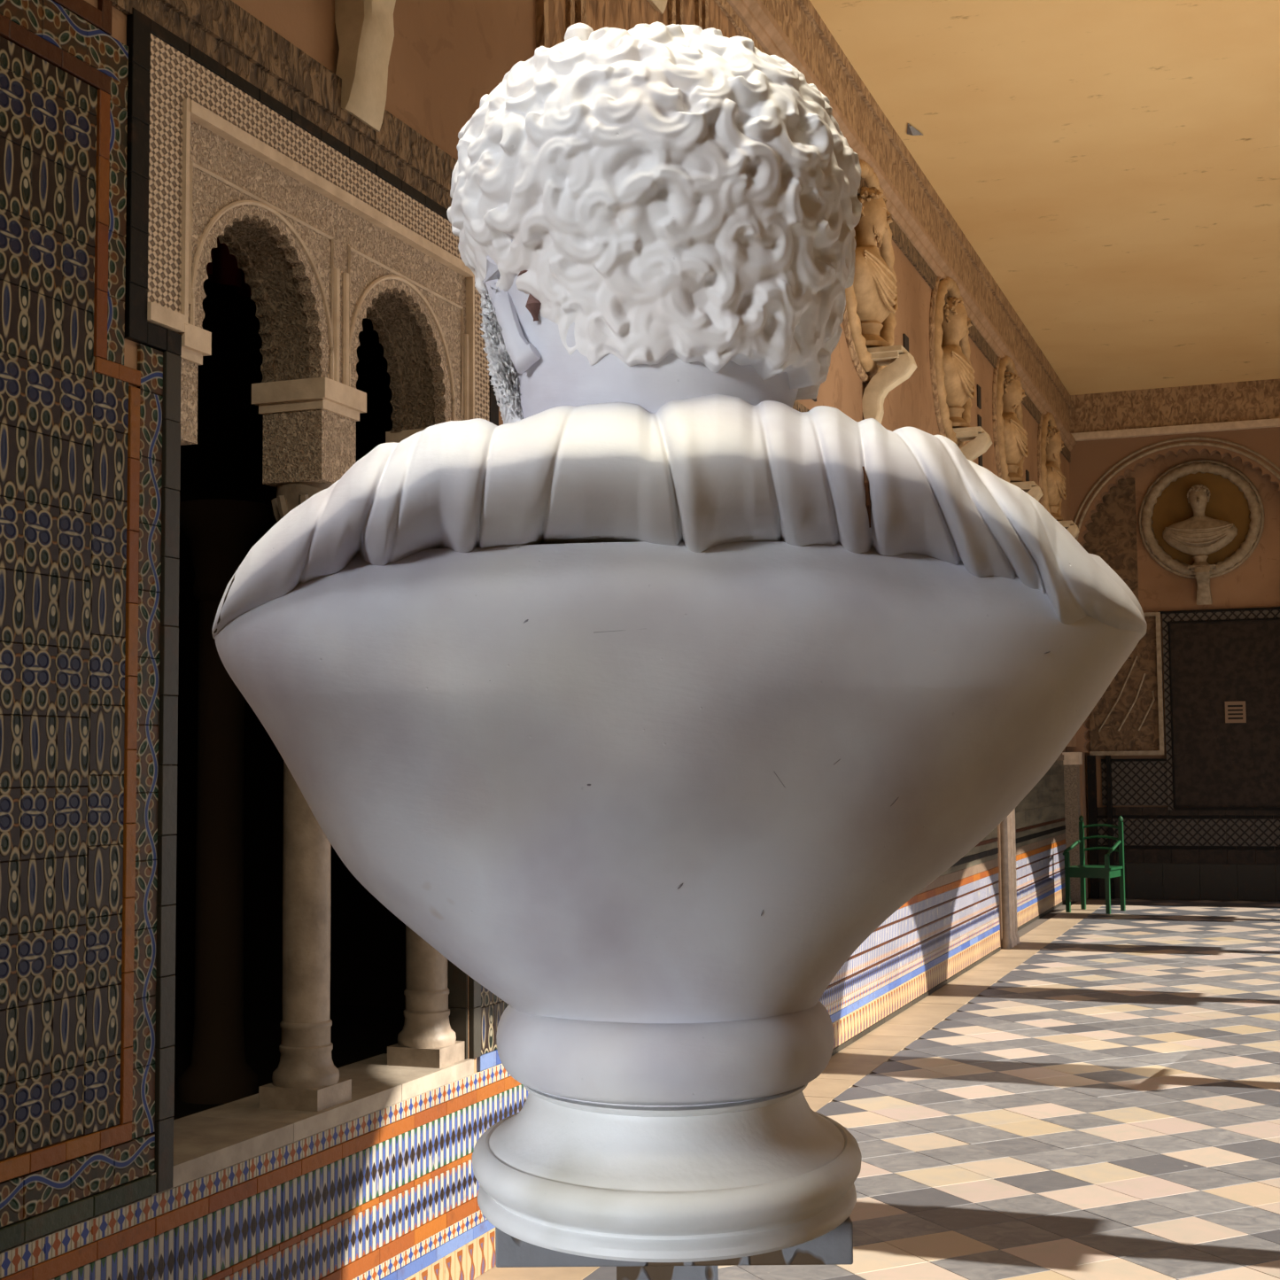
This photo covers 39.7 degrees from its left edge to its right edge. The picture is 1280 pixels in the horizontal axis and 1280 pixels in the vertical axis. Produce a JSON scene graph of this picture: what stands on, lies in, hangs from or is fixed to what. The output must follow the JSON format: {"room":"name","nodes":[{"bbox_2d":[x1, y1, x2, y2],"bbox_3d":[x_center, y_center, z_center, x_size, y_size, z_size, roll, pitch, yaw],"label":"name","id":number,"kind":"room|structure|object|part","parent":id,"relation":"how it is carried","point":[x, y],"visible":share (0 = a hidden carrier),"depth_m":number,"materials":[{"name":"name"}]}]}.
{"room":"palace courtyard gallery","nodes":[
{"label":"palace courtyard gallery","id":0,"kind":"room"},
{"bbox_2d":[171,274,405,1120],"bbox_3d":[-2.525,-0.163,6.577,4.090,4.600,7.700,-2,-4,20],"label":"wall","id":1,"kind":"structure","parent":0,"point":[368,941],"depth_m":10.38,"materials":[{"name":"paint"}]},
{"bbox_2d":[178,499,271,1104],"bbox_3d":[-1.754,0.661,7.409,0.400,2.460,0.400,-2,-4,20],"label":"column","id":2,"kind":"structure","parent":1,"relation":"on","point":[221,533],"depth_m":7.32,"materials":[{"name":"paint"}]},
{"bbox_2d":[206,236,251,296],"bbox_3d":[-1.775,-1.820,7.614,0.080,0.600,1.755,-2,-4,20],"label":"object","id":3,"kind":"object","parent":1,"relation":"hanging from","point":[223,269],"visible":0.06,"depth_m":7.59,"materials":[{"name":"fabric"}]},
{"bbox_2d":[0,0,1076,1279],"bbox_3d":[0.627,-0.695,9.282,0.582,5.790,23.698,-2,-4,20],"label":"wall","id":4,"kind":"structure","parent":0,"point":[90,387],"depth_m":3.90,"materials":[{"name":"paint"}]},
{"bbox_2d":[147,33,489,1195],"bbox_3d":[-0.929,-0.019,4.828,0.330,2.607,1.794,-2,-4,20],"label":"window","id":5,"kind":"structure","parent":4,"relation":"in","point":[322,244],"depth_m":4.73,"materials":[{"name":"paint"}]},
{"bbox_3d":[-1.119,1.224,4.229,0.312,0.047,0.585,-2,-4,20],"label":"sill","id":6,"kind":"part","parent":5,"relation":"part of","materials":[{"name":"stone"}]},
{"bbox_3d":[-0.946,-0.940,4.474,0.012,0.345,0.662,-2,-4,20],"label":"panel moulding","id":7,"kind":"part","parent":5,"relation":"part of","materials":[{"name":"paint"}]},
{"bbox_3d":[-0.943,-0.904,4.476,0.013,0.394,0.653,-2,-4,20],"label":"arch moulding","id":8,"kind":"part","parent":5,"relation":"part of","materials":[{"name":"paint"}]},
{"bbox_3d":[-0.916,1.260,4.770,0.312,0.047,0.568,-2,-4,20],"label":"sill","id":9,"kind":"part","parent":5,"relation":"part of","materials":[{"name":"stone"}]},
{"bbox_2d":[258,481,351,1111],"bbox_3d":[-0.895,0.408,4.765,0.188,1.653,0.188,-2,-4,20],"label":"marble column","id":10,"kind":"structure","parent":5,"relation":"on","point":[306,1077],"depth_m":4.68,"materials":[{"name":"beige stone"}]},
{"bbox_3d":[-0.804,-1.013,4.849,0.016,0.622,1.790,-2,-4,20],"label":"lattice frame","id":11,"kind":"part","parent":5,"relation":"part of","materials":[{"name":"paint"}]},
{"bbox_3d":[-0.687,-0.858,5.158,0.013,0.394,0.653,-2,-4,20],"label":"arch moulding","id":12,"kind":"part","parent":5,"relation":"part of","materials":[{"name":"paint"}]},
{"bbox_3d":[-0.677,-0.892,5.189,0.012,0.345,0.712,-2,-4,20],"label":"panel moulding","id":13,"kind":"part","parent":5,"relation":"part of","materials":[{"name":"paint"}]},
{"bbox_3d":[-0.735,1.293,5.253,0.312,0.047,0.463,-2,-4,20],"label":"sill","id":14,"kind":"part","parent":5,"relation":"part of","materials":[{"name":"stone"}]},
{"bbox_2d":[387,924,465,1068],"bbox_3d":[-0.652,0.452,5.415,0.188,1.653,0.188,-2,-4,20],"label":"marble column","id":15,"kind":"structure","parent":5,"relation":"on","point":[427,1038],"depth_m":5.31,"materials":[{"name":"beige stone"}]},
{"bbox_2d":[334,0,395,131],"bbox_3d":[-0.658,-1.778,4.872,0.346,0.692,0.310,-2,-4,20],"label":"console","id":16,"kind":"object","parent":4,"relation":"attached to","point":[365,29],"visible":0.96,"depth_m":4.84,"materials":[{"name":"white stone"}]},
{"bbox_2d":[109,0,809,412],"bbox_3d":[-1.041,-1.475,4.236,0.030,0.180,11.000,-2,-4,20],"label":"trim","id":17,"kind":"structure","parent":4,"relation":"attached to","point":[222,30],"depth_m":4.59,"materials":[{"name":"brown stone"}]},
{"bbox_3d":[-0.300,-2.297,6.304,0.030,1.580,0.280,-2,-4,20],"label":"panel frame","id":18,"kind":"part","parent":4,"relation":"part of","materials":[{"name":"paint"}]},
{"bbox_3d":[-0.308,-2.297,6.307,0.012,1.500,0.200,-2,-4,20],"label":"carved panel","id":19,"kind":"part","parent":4,"relation":"part of","materials":[{"name":"brown wood"}]},
{"bbox_3d":[-0.044,-2.251,6.986,0.030,1.580,1.060,-2,-4,20],"label":"panel frame","id":20,"kind":"part","parent":4,"relation":"part of","materials":[{"name":"paint"}]},
{"bbox_3d":[-0.052,-2.251,6.989,0.012,1.480,0.960,-2,-4,20],"label":"carved panel","id":21,"kind":"part","parent":4,"relation":"part of","materials":[{"name":"brown wood"}]},
{"bbox_2d":[646,0,667,14],"bbox_3d":[0.144,-2.766,7.218,0.273,0.363,0.280,-2,-4,20],"label":"console","id":22,"kind":"object","parent":4,"relation":"attached to","point":[659,5],"visible":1,"depth_m":7.25,"materials":[{"name":"white stone"}]},
{"bbox_3d":[0.214,-2.204,7.673,0.030,1.580,0.290,-2,-4,20],"label":"panel frame","id":23,"kind":"part","parent":4,"relation":"part of","materials":[{"name":"paint"}]},
{"bbox_3d":[0.205,-2.204,7.676,0.012,1.500,0.210,-2,-4,20],"label":"carved panel","id":24,"kind":"part","parent":4,"relation":"part of","materials":[{"name":"brown wood"}]},
{"bbox_3d":[0.572,-2.138,8.652,0.012,1.480,1.600,-2,-4,20],"label":"carved panel","id":25,"kind":"part","parent":4,"relation":"part of","materials":[{"name":"brown wood"}]},
{"bbox_3d":[0.580,-2.138,8.649,0.030,1.580,1.700,-2,-4,20],"label":"panel frame","id":26,"kind":"part","parent":4,"relation":"part of","materials":[{"name":"paint"}]},
{"bbox_3d":[1.361,-2.255,10.772,0.048,1.410,1.410,-2,-4,20],"label":"moulding","id":27,"kind":"part","parent":4,"relation":"part of","materials":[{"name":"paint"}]},
{"bbox_3d":[1.343,-2.175,10.773,0.020,1.340,1.440,-2,-4,20],"label":"wall panel","id":28,"kind":"part","parent":4,"relation":"part of","materials":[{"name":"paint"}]},
{"bbox_3d":[1.380,-2.256,10.765,0.104,1.298,1.310,-2,-4,20],"label":"cable moulding","id":29,"kind":"part","parent":4,"relation":"part of","materials":[{"name":"stone"}]},
{"bbox_2d":[862,344,917,424],"bbox_3d":[1.501,-1.448,10.665,0.326,0.588,0.270,-2,-4,20],"label":"console","id":30,"kind":"object","parent":4,"relation":"attached to","point":[901,364],"visible":0.7,"depth_m":10.62,"materials":[{"name":"white stone"}]},
{"bbox_2d":[853,186,897,348],"bbox_3d":[1.389,-2.257,10.762,0.315,1.002,0.846,-2,-4,20],"label":"bust","id":31,"kind":"object","parent":30,"relation":"on","point":[874,284],"visible":0.72,"depth_m":10.66,"materials":[{"name":"stone"}]},
{"bbox_2d":[863,248,897,313],"bbox_3d":[1.485,-2.127,10.717,0.091,0.285,0.766,-2,-4,20],"label":"drapery","id":32,"kind":"object","parent":31,"relation":"hanging from","point":[880,283],"depth_m":10.53,"materials":[{"name":"stone"}]},
{"bbox_2d":[867,344,908,365],"bbox_3d":[1.479,-1.710,10.691,0.260,0.060,0.270,-2,-4,20],"label":"shelf","id":33,"kind":"object","parent":30,"relation":"attached to","point":[891,354],"depth_m":10.58,"materials":[{"name":"white stone"}]},
{"bbox_2d":[726,0,1076,451],"bbox_3d":[1.001,-2.949,9.777,0.085,0.150,22.600,-2,-4,20],"label":"trim","id":34,"kind":"structure","parent":4,"relation":"attached to","point":[754,14],"depth_m":11.61,"materials":[{"name":"wood"}]},
{"bbox_2d":[902,333,908,351],"bbox_3d":[1.788,-1.906,11.894,0.012,0.275,0.140,-2,-4,20],"label":"wall slot","id":35,"kind":"object","parent":4,"relation":"attached to","point":[905,339],"visible":0.39,"depth_m":11.87,"materials":[{"name":"grey"}]},
{"bbox_2d":[760,0,1070,431],"bbox_3d":[0.982,-3.263,9.805,0.050,0.480,22.600,-2,-4,20],"label":"trim","id":36,"kind":"structure","parent":4,"relation":"attached to","point":[800,21],"depth_m":11.96,"materials":[{"name":"paint"}]},
{"bbox_3d":[2.325,-2.081,13.341,0.048,1.410,1.410,-2,-4,20],"label":"moulding","id":37,"kind":"part","parent":4,"relation":"part of","materials":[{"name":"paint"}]},
{"bbox_3d":[2.307,-2.001,13.343,0.020,1.340,1.440,-2,-4,20],"label":"wall panel","id":38,"kind":"part","parent":4,"relation":"part of","materials":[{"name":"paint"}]},
{"bbox_3d":[2.344,-2.082,13.334,0.104,1.298,1.310,-2,-4,20],"label":"cable moulding","id":39,"kind":"part","parent":4,"relation":"part of","materials":[{"name":"stone"}]},
{"bbox_2d":[857,177,1070,462],"bbox_3d":[2.899,-2.465,14.918,0.020,0.120,11.600,-2,-4,20],"label":"trim","id":40,"kind":"structure","parent":4,"relation":"attached to","point":[899,237],"depth_m":12.78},
{"bbox_2d":[953,426,992,461],"bbox_3d":[2.465,-1.274,13.234,0.326,0.588,0.270,-2,-4,20],"label":"console","id":41,"kind":"object","parent":4,"relation":"attached to","point":[980,440],"visible":0.38,"depth_m":13.16,"materials":[{"name":"white stone"}]},
{"bbox_2d":[941,296,975,428],"bbox_3d":[2.352,-2.083,13.331,0.315,1.001,0.846,-2,-4,20],"label":"bust","id":42,"kind":"object","parent":41,"relation":"on","point":[959,382],"visible":0.7,"depth_m":13.23,"materials":[{"name":"stone"}]},
{"bbox_2d":[950,350,975,399],"bbox_3d":[2.449,-1.953,13.286,0.091,0.285,0.766,-2,-4,20],"label":"drapery","id":43,"kind":"object","parent":42,"relation":"hanging from","point":[962,376],"depth_m":13.09,"materials":[{"name":"stone"}]},
{"bbox_2d":[953,426,985,441],"bbox_3d":[2.442,-1.536,13.261,0.260,0.060,0.270,-2,-4,20],"label":"shelf","id":44,"kind":"object","parent":41,"relation":"attached to","point":[978,433],"depth_m":13.15,"materials":[{"name":"white stone"}]},
{"bbox_2d":[976,384,982,466],"bbox_3d":[2.797,-1.756,14.587,0.012,0.680,0.140,-2,-4,20],"label":"wall slot","id":45,"kind":"object","parent":4,"relation":"attached to","point":[979,394],"visible":0.55,"depth_m":14.55,"materials":[{"name":"brown"}]},
{"bbox_3d":[3.271,-1.827,15.912,0.020,1.340,1.440,-2,-4,20],"label":"wall panel","id":46,"kind":"part","parent":4,"relation":"part of","materials":[{"name":"paint"}]},
{"bbox_3d":[3.289,-1.907,15.911,0.048,1.410,1.410,-2,-4,20],"label":"moulding","id":47,"kind":"part","parent":4,"relation":"part of","materials":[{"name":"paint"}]},
{"bbox_2d":[999,807,1019,948],"bbox_3d":[3.087,1.707,15.100,0.210,1.780,0.600,-2,-4,20],"label":"trim","id":48,"kind":"structure","parent":4,"relation":"attached to","point":[1007,845],"depth_m":14.86,"materials":[{"name":"paint"}]},
{"bbox_3d":[3.054,1.730,14.865,0.090,1.700,0.090,-2,-4,20],"label":"moulding","id":49,"kind":"part","parent":48,"relation":"part of","materials":[{"name":"stone"}]},
{"bbox_3d":[3.099,1.738,14.986,0.090,1.700,0.090,-2,-4,20],"label":"moulding","id":50,"kind":"part","parent":48,"relation":"part of","materials":[{"name":"paint"}]},
{"bbox_3d":[3.155,1.749,15.136,0.090,1.700,0.090,-2,-4,20],"label":"moulding","id":51,"kind":"part","parent":48,"relation":"part of","materials":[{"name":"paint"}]},
{"bbox_3d":[3.204,1.758,15.267,0.090,1.700,0.090,-2,-4,20],"label":"moulding","id":52,"kind":"part","parent":48,"relation":"part of","materials":[{"name":"paint"}]},
{"bbox_3d":[3.308,-1.908,15.904,0.104,1.298,1.310,-2,-4,20],"label":"cable moulding","id":53,"kind":"part","parent":4,"relation":"part of","materials":[{"name":"stone"}]},
{"bbox_2d":[1010,480,1043,501],"bbox_3d":[3.429,-1.099,15.804,0.326,0.588,0.270,-2,-4,20],"label":"console","id":54,"kind":"object","parent":4,"relation":"attached to","point":[1030,487],"visible":0.24,"depth_m":15.71,"materials":[{"name":"white stone"}]},
{"bbox_2d":[1001,372,1028,482],"bbox_3d":[3.316,-1.909,15.901,0.315,1.001,0.846,-2,-4,20],"label":"bust","id":55,"kind":"object","parent":54,"relation":"on","point":[1015,434],"visible":0.61,"depth_m":15.80,"materials":[{"name":"stone"}]},
{"bbox_2d":[1009,418,1028,457],"bbox_3d":[3.413,-1.779,15.856,0.091,0.285,0.766,-2,-4,20],"label":"drapery","id":56,"kind":"object","parent":55,"relation":"hanging from","point":[1018,434],"depth_m":15.66,"materials":[{"name":"stone"}]},
{"bbox_2d":[1010,480,1038,492],"bbox_3d":[3.406,-1.362,15.830,0.260,0.060,0.270,-2,-4,20],"label":"shelf","id":57,"kind":"object","parent":54,"relation":"attached to","point":[1029,486],"depth_m":15.71,"materials":[{"name":"white stone"}]},
{"bbox_2d":[1025,469,1029,481],"bbox_3d":[3.744,-1.504,17.105,0.012,0.258,0.140,-2,-4,20],"label":"wall slot","id":58,"kind":"object","parent":4,"relation":"attached to","point":[1027,471],"visible":0.39,"depth_m":17.05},
{"bbox_3d":[4.235,-1.653,18.482,0.020,1.340,1.440,-2,-4,20],"label":"wall panel","id":59,"kind":"part","parent":4,"relation":"part of","materials":[{"name":"paint"}]},
{"bbox_3d":[4.253,-1.733,18.481,0.048,1.410,1.410,-2,-4,20],"label":"moulding","id":60,"kind":"part","parent":4,"relation":"part of","materials":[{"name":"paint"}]},
{"bbox_3d":[4.271,-1.734,18.474,0.104,1.298,1.310,-2,-4,20],"label":"cable moulding","id":61,"kind":"part","parent":4,"relation":"part of","materials":[{"name":"stone"}]},
{"bbox_2d":[1057,519,1079,537],"bbox_3d":[4.393,-0.925,18.374,0.326,0.588,0.270,-2,-4,20],"label":"console","id":62,"kind":"object","parent":4,"relation":"attached to","point":[1070,526],"visible":0.25,"depth_m":18.28,"materials":[{"name":"white stone"}]},
{"bbox_2d":[1045,426,1066,520],"bbox_3d":[4.280,-1.735,18.471,0.315,1.002,0.846,-2,-4,20],"label":"bust","id":63,"kind":"object","parent":62,"relation":"on","point":[1056,480],"visible":0.66,"depth_m":18.37,"materials":[{"name":"stone"}]},
{"bbox_2d":[1051,466,1066,499],"bbox_3d":[4.376,-1.605,18.426,0.091,0.285,0.766,-2,-4,20],"label":"drapery","id":64,"kind":"object","parent":63,"relation":"hanging from","point":[1058,492],"depth_m":18.22,"materials":[{"name":"stone"}]},
{"bbox_2d":[1057,519,1075,528],"bbox_3d":[4.370,-1.188,18.400,0.260,0.060,0.270,-2,-4,20],"label":"shelf","id":65,"kind":"object","parent":62,"relation":"attached to","point":[1067,524],"depth_m":18.28,"materials":[{"name":"white stone"}]},
{"bbox_2d":[1062,752,1082,901],"bbox_3d":[4.877,2.092,19.909,0.180,1.660,0.310,-2,-4,20],"label":"trim","id":66,"kind":"structure","parent":4,"relation":"attached to","point":[1072,761],"depth_m":19.81,"materials":[{"name":"paint"}]},
{"bbox_2d":[473,897,1279,1279],"bbox_3d":[3.262,2.252,8.470,5.550,0.251,24.400,-2,-4,20],"label":"floor","id":67,"kind":"structure","parent":0,"point":[1097,1097],"depth_m":7.93,"materials":[{"name":"tile"}]},
{"bbox_2d":[495,1216,853,1279],"bbox_3d":[0.024,1.011,1.212,0.300,1.255,0.300,0,-4,0],"label":"pedestal","id":68,"kind":"object","parent":67,"relation":"on","point":[834,1247],"visible":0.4,"depth_m":1.15,"materials":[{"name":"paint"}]},
{"bbox_3d":[0.024,1.010,1.216,0.070,1.197,0.070,0,-4,0],"label":"post","id":69,"kind":"part","parent":68,"relation":"part of","materials":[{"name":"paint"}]},
{"bbox_2d":[212,21,1147,1262],"bbox_3d":[0.028,-0.031,1.252,0.659,0.829,0.362,-1,-4,0],"label":"bust","id":70,"kind":"object","parent":68,"relation":"on","point":[643,696],"visible":1,"depth_m":1.12,"materials":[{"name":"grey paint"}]},
{"bbox_2d":[212,394,1147,640],"bbox_3d":[0.027,-0.074,1.229,0.661,0.188,0.313,0,-4,0],"label":"drapery","id":71,"kind":"object","parent":70,"relation":"hanging from","point":[572,516],"depth_m":1.12,"materials":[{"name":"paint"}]},
{"bbox_2d":[1062,815,1125,914],"bbox_3d":[4.716,2.325,18.400,0.494,0.985,0.521,-3,-5,32],"label":"armchair","id":72,"kind":"object","parent":67,"relation":"on","point":[1082,871],"visible":1,"depth_m":18.40,"materials":[{"name":"paint"}]},
{"bbox_3d":[4.428,2.506,18.342,0.040,0.620,0.040,-3,-5,32],"label":"leg","id":73,"kind":"part","parent":72,"relation":"part of","materials":[{"name":"green paint"}]},
{"bbox_3d":[4.519,2.167,18.518,0.039,0.148,0.490,-3,-5,35],"label":"armrest","id":74,"kind":"part","parent":72,"relation":"part of","materials":[{"name":"green paint"}]},
{"bbox_3d":[4.669,2.347,18.698,0.052,0.985,0.050,-3,-5,32],"label":"leg","id":75,"kind":"part","parent":72,"relation":"part of","materials":[{"name":"green paint"}]},
{"bbox_3d":[4.720,2.365,18.403,0.470,0.025,0.480,-3,-5,32],"label":"seat","id":76,"kind":"part","parent":72,"relation":"part of","materials":[{"name":"green paint"}]},
{"bbox_3d":[4.840,1.959,18.626,0.407,0.049,0.048,-3,-5,32],"label":"rail","id":77,"kind":"part","parent":72,"relation":"part of","materials":[{"name":"green paint"}]},
{"bbox_3d":[4.841,2.079,18.617,0.407,0.049,0.048,-3,-5,32],"label":"rail","id":78,"kind":"part","parent":72,"relation":"part of","materials":[{"name":"green paint"}]},
{"bbox_3d":[4.842,2.198,18.609,0.407,0.049,0.048,-3,-5,32],"label":"rail","id":79,"kind":"part","parent":72,"relation":"part of","materials":[{"name":"green paint"}]},
{"bbox_3d":[4.782,2.497,18.116,0.040,0.600,0.040,-3,-5,32],"label":"leg","id":80,"kind":"part","parent":72,"relation":"part of","materials":[{"name":"green paint"}]},
{"bbox_3d":[4.894,2.146,18.280,0.039,0.148,0.490,-3,-5,30],"label":"armrest","id":81,"kind":"part","parent":72,"relation":"part of","materials":[{"name":"green paint"}]},
{"bbox_3d":[5.023,2.328,18.473,0.052,0.985,0.050,-3,-5,32],"label":"leg","id":82,"kind":"part","parent":72,"relation":"part of","materials":[{"name":"green paint"}]},
{"bbox_2d":[809,0,1279,395],"bbox_3d":[3.007,-3.812,8.601,5.520,0.530,24.100,-2,-4,20],"label":"ceiling","id":83,"kind":"structure","parent":0,"point":[1113,166],"depth_m":12.13,"materials":[{"name":"beige paint"}]},
{"bbox_2d":[907,123,923,135],"bbox_3d":[1.759,-3.310,11.559,0.087,0.030,0.265,-3,-5,31],"label":"chip","id":84,"kind":"object","parent":83,"relation":"attached to","point":[911,130],"visible":1,"depth_m":11.55,"materials":[{"name":"grey"}]},
{"bbox_2d":[1065,378,1279,900],"bbox_3d":[7.193,-0.123,19.629,5.620,6.000,0.690,-2,-4,20],"label":"wall","id":85,"kind":"structure","parent":0,"point":[1136,455],"depth_m":20.07,"materials":[{"name":"paint"}]},
{"bbox_3d":[5.416,-1.084,20.424,0.600,1.540,0.030,-2,-4,20],"label":"carved panel","id":86,"kind":"part","parent":85,"relation":"part of","materials":[{"name":"brown stone"}]},
{"bbox_3d":[5.538,0.488,20.272,0.790,1.580,0.030,-2,-4,20],"label":"carved panel","id":87,"kind":"part","parent":85,"relation":"part of","materials":[{"name":"beige stone"}]},
{"bbox_3d":[5.550,1.289,20.187,0.820,0.050,0.080,-2,-4,20],"label":"panel frame","id":88,"kind":"part","parent":85,"relation":"part of","materials":[{"name":"stone"}]},
{"bbox_3d":[5.621,1.368,20.171,0.720,0.030,0.050,-2,-4,20],"label":"moulding","id":89,"kind":"part","parent":85,"relation":"part of","materials":[{"name":"black tile"}]},
{"bbox_3d":[5.627,1.633,20.161,0.720,0.500,0.030,-2,-4,20],"label":"tile panel","id":90,"kind":"part","parent":85,"relation":"part of","materials":[{"name":"grey tile"}]},
{"bbox_3d":[5.536,-0.282,20.298,0.820,0.040,0.080,-2,-4,20],"label":"panel frame","id":91,"kind":"part","parent":85,"relation":"part of","materials":[{"name":"stone"}]},
{"bbox_3d":[5.904,0.488,20.108,0.050,1.530,0.080,-2,-4,20],"label":"panel frame","id":92,"kind":"part","parent":85,"relation":"part of","materials":[{"name":"stone"}]},
{"bbox_3d":[6.141,-1.604,19.840,2.686,1.343,0.030,-2,-4,20],"label":"arch moulding","id":93,"kind":"part","parent":85,"relation":"part of","materials":[{"name":"stone"}]},
{"bbox_3d":[6.141,-1.576,19.838,2.575,1.288,0.040,-2,-4,20],"label":"arch moulding","id":94,"kind":"part","parent":85,"relation":"part of","materials":[{"name":"stone"}]},
{"bbox_3d":[6.351,-1.368,20.066,1.360,1.360,0.038,-2,-4,20],"label":"moulding","id":95,"kind":"part","parent":85,"relation":"part of","materials":[{"name":"stone"}]},
{"bbox_3d":[6.348,-1.369,20.057,1.326,1.318,0.139,-2,-4,20],"label":"cable moulding","id":96,"kind":"part","parent":85,"relation":"part of","materials":[{"name":"stone"}]},
{"bbox_2d":[1188,564,1216,605],"bbox_3d":[6.316,-0.617,19.872,0.290,0.424,0.329,-2,-4,20],"label":"console","id":97,"kind":"object","parent":85,"relation":"attached to","point":[1202,575],"visible":1,"depth_m":19.89,"materials":[{"name":"stone"}]},
{"bbox_2d":[1162,484,1237,569],"bbox_3d":[6.294,-1.275,19.933,0.808,0.957,0.301,-2,-4,20],"label":"bust","id":98,"kind":"object","parent":97,"relation":"on","point":[1199,536],"visible":0.98,"depth_m":19.85,"materials":[{"name":"stone"}]},
{"bbox_2d":[1165,523,1233,548],"bbox_3d":[6.261,-1.155,19.833,0.732,0.272,0.087,-2,-4,20],"label":"drapery","id":99,"kind":"object","parent":98,"relation":"hanging from","point":[1177,535],"depth_m":19.81,"materials":[{"name":"stone"}]},
{"bbox_2d":[1188,564,1216,572],"bbox_3d":[6.322,-0.798,19.905,0.290,0.060,0.269,-2,-4,20],"label":"shelf","id":100,"kind":"object","parent":97,"relation":"attached to","point":[1194,568],"depth_m":19.76,"materials":[{"name":"stone"}]},
{"bbox_2d":[1158,606,1279,810],"bbox_3d":[7.084,0.757,19.655,2.500,2.250,0.065,-2,-4,20],"label":"wall panel","id":101,"kind":"object","parent":85,"relation":"in","point":[1212,658],"depth_m":19.88,"materials":[{"name":"tile"}]},
{"bbox_3d":[6.017,0.849,20.049,0.020,2.080,0.065,-2,-4,20],"label":"moulding","id":102,"kind":"part","parent":101,"relation":"part of","materials":[{"name":"black tile"}]},
{"bbox_3d":[7.075,-0.350,19.734,2.500,0.030,0.065,-2,-4,20],"label":"moulding","id":103,"kind":"part","parent":101,"relation":"part of","materials":[{"name":"black tile"}]},
{"bbox_3d":[7.085,-0.236,19.722,2.320,0.020,0.065,-2,-4,20],"label":"moulding","id":104,"kind":"part","parent":101,"relation":"part of","materials":[{"name":"black tile"}]},
{"bbox_3d":[7.113,1.863,19.570,2.300,0.030,0.065,-2,-4,20],"label":"moulding","id":105,"kind":"part","parent":101,"relation":"part of","materials":[{"name":"black tile"}]},
{"bbox_2d":[1225,701,1246,722],"bbox_3d":[6.658,0.807,19.809,0.220,0.240,0.030,-2,-4,20],"label":"vent grille","id":106,"kind":"object","parent":101,"relation":"attached to","point":[1235,711],"visible":1,"depth_m":19.80,"materials":[{"name":"beige metal"}]}
]}

